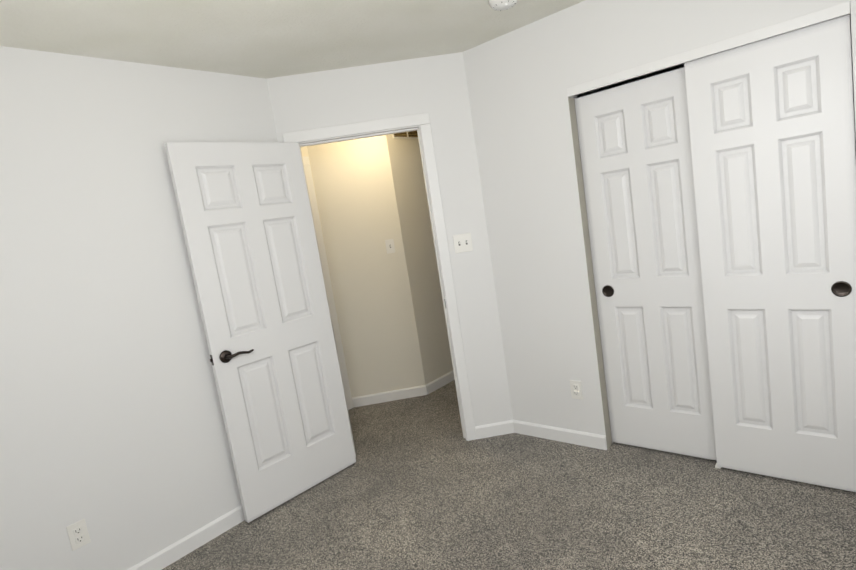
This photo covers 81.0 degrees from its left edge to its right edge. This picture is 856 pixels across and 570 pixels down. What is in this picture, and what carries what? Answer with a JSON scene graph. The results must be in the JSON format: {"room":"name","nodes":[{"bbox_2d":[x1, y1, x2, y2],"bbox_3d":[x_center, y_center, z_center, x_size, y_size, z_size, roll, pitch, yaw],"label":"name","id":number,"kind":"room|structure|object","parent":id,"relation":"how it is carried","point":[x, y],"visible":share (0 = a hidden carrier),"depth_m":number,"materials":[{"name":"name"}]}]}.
{"room":"empty bedroom","nodes":[
{"label":"empty bedroom","id":0,"kind":"room"},
{"bbox_2d":[0,46,277,569],"bbox_3d":[-1.514,0.188,2.363,0.120,2.440,2.262,-2,10,41],"label":"wall","id":1,"kind":"structure","parent":0,"point":[113,433],"depth_m":2.30,"materials":[{"name":"white paint"}]},
{"bbox_2d":[66,519,90,550],"bbox_3d":[-1.535,1.097,2.201,0.010,0.115,0.070,-2,10,41],"label":"outlet","id":2,"kind":"object","parent":1,"relation":"attached to","point":[78,534],"visible":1,"depth_m":2.20,"materials":[{"name":"white plastic"}]},
{"bbox_2d":[127,505,244,569],"bbox_3d":[-1.292,1.342,2.463,0.013,0.085,2.182,-2,10,41],"label":"baseboard","id":3,"kind":"structure","parent":1,"relation":"attached to","point":[178,550],"depth_m":2.56,"materials":[{"name":"white paint"}]},
{"bbox_2d":[0,0,584,78],"bbox_3d":[-0.026,-1.252,1.713,3.296,0.100,4.020,-2,10,41],"label":"ceiling","id":4,"kind":"structure","parent":0,"point":[265,39],"depth_m":2.32,"materials":[{"name":"paint"}]},
{"bbox_2d":[489,0,516,10],"bbox_3d":[0.356,-1.320,2.343,0.140,0.045,0.140,-2,10,41],"label":"smoke detector","id":5,"kind":"object","parent":4,"relation":"attached to","point":[499,5],"visible":1,"depth_m":2.33,"materials":[{"name":"white plastic"}]},
{"bbox_2d":[301,134,452,401],"bbox_3d":[-0.519,-0.210,4.226,2.914,2.440,2.277,-9,7,-3],"label":"wall","id":6,"kind":"structure","parent":0,"point":[371,195],"depth_m":4.19,"materials":[{"name":"white paint"}]},
{"bbox_2d":[302,156,352,409],"bbox_3d":[-1.099,0.102,3.791,0.014,2.115,0.938,-2,10,41],"label":"door frame","id":7,"kind":"structure","parent":6,"relation":"attached to","point":[316,218],"depth_m":4.10,"materials":[{"name":"white paint"}]},
{"bbox_2d":[385,239,394,253],"bbox_3d":[-0.312,-0.320,4.140,0.070,0.115,0.018,-9,7,-3],"label":"light switch","id":8,"kind":"object","parent":6,"relation":"attached to","point":[390,246],"visible":1,"depth_m":4.14,"materials":[{"name":"white plastic"}]},
{"bbox_2d":[392,131,417,138],"bbox_3d":[-0.179,-1.313,4.219,0.013,0.160,0.360,-2,10,41],"label":"air vent","id":9,"kind":"object","parent":6,"relation":"in","point":[410,135],"visible":0.31,"depth_m":4.21,"materials":[{"name":"white plastic"}]},
{"bbox_2d":[352,371,513,438],"bbox_3d":[-0.291,0.942,4.333,2.838,0.085,2.201,-9,7,-3],"label":"baseboard","id":10,"kind":"structure","parent":6,"relation":"attached to","point":[410,392],"depth_m":4.28,"materials":[{"name":"white paint"}]},
{"bbox_2d":[266,52,512,425],"bbox_3d":[-0.194,-0.128,3.216,1.284,2.440,0.120,-9,7,-3],"label":"wall","id":11,"kind":"structure","parent":0,"point":[435,88],"depth_m":3.08,"materials":[{"name":"white paint"}]},
{"bbox_2d":[164,142,355,522],"bbox_3d":[-0.864,0.222,2.838,0.105,2.030,0.764,-1,10,45],"label":"entry door","id":12,"kind":"structure","parent":11,"relation":"in","point":[244,209],"depth_m":2.80,"materials":[{"name":"paint"}]},
{"bbox_2d":[282,113,476,456],"bbox_3d":[-0.280,0.049,3.231,0.892,2.116,0.150,-9,7,-3],"label":"door frame","id":13,"kind":"structure","parent":11,"relation":"attached to","point":[420,124],"depth_m":3.13,"materials":[{"name":"white paint"}]},
{"bbox_2d":[453,233,472,252],"bbox_3d":[0.221,-0.264,3.162,0.116,0.115,0.018,-9,7,-3],"label":"double light switch","id":14,"kind":"object","parent":11,"relation":"attached to","point":[462,242],"visible":1,"depth_m":3.17,"materials":[{"name":"white plastic"}]},
{"bbox_2d":[162,380,855,569],"bbox_3d":[0.037,1.175,2.890,5.256,0.100,5.250,-2,10,41],"label":"floor","id":15,"kind":"structure","parent":0,"point":[421,483],"depth_m":2.45,"materials":[{"name":"carpet"}]},
{"bbox_2d":[463,0,855,442],"bbox_3d":[1.247,-0.258,2.518,2.267,2.440,0.120,-2,10,41],"label":"wall","id":16,"kind":"structure","parent":0,"point":[521,80],"depth_m":2.88,"materials":[{"name":"white paint"}]},
{"bbox_2d":[513,420,606,449],"bbox_3d":[0.804,0.931,3.130,0.627,0.085,0.013,-2,10,41],"label":"baseboard","id":17,"kind":"structure","parent":16,"relation":"attached to","point":[586,439],"depth_m":3.10,"materials":[{"name":"white paint"}]},
{"bbox_2d":[570,380,582,399],"bbox_3d":[0.882,0.625,2.983,0.070,0.115,0.010,-2,10,41],"label":"outlet","id":18,"kind":"object","parent":16,"relation":"attached to","point":[576,389],"visible":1,"depth_m":2.98,"materials":[{"name":"white plastic"}]},
{"bbox_2d":[568,97,611,448],"bbox_3d":[0.922,-0.027,2.829,0.003,2.004,0.070,-2,10,41],"label":"liner","id":19,"kind":"object","parent":16,"relation":"attached to","point":[589,264],"visible":1,"depth_m":2.82,"materials":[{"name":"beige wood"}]},
{"bbox_2d":[567,1,850,96],"bbox_3d":[1.212,-1.053,2.332,1.153,0.044,0.119,-2,10,41],"label":"fascia","id":20,"kind":"object","parent":16,"relation":"attached to","point":[823,15],"visible":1,"depth_m":2.19,"materials":[{"name":"white paint"}]},
{"bbox_2d":[574,67,716,460],"bbox_3d":[1.179,-0.051,2.670,0.592,1.985,0.038,-2,10,41],"label":"sliding closet door","id":21,"kind":"structure","parent":20,"relation":"hanging from","point":[636,156],"depth_m":2.65,"materials":[{"name":"paint"}]},
{"bbox_2d":[684,15,855,491],"bbox_3d":[1.560,-0.058,2.255,0.584,1.990,0.038,-2,10,41],"label":"sliding closet door","id":22,"kind":"structure","parent":20,"relation":"hanging from","point":[772,129],"depth_m":2.22,"materials":[{"name":"paint"}]},
{"bbox_2d":[577,8,855,152],"bbox_3d":[1.611,-0.345,2.753,1.855,2.440,0.730,-2,10,41],"label":"door frame","id":23,"kind":"structure","parent":0,"point":[672,68],"depth_m":3.05,"materials":[{"name":"white paint"}]}
]}

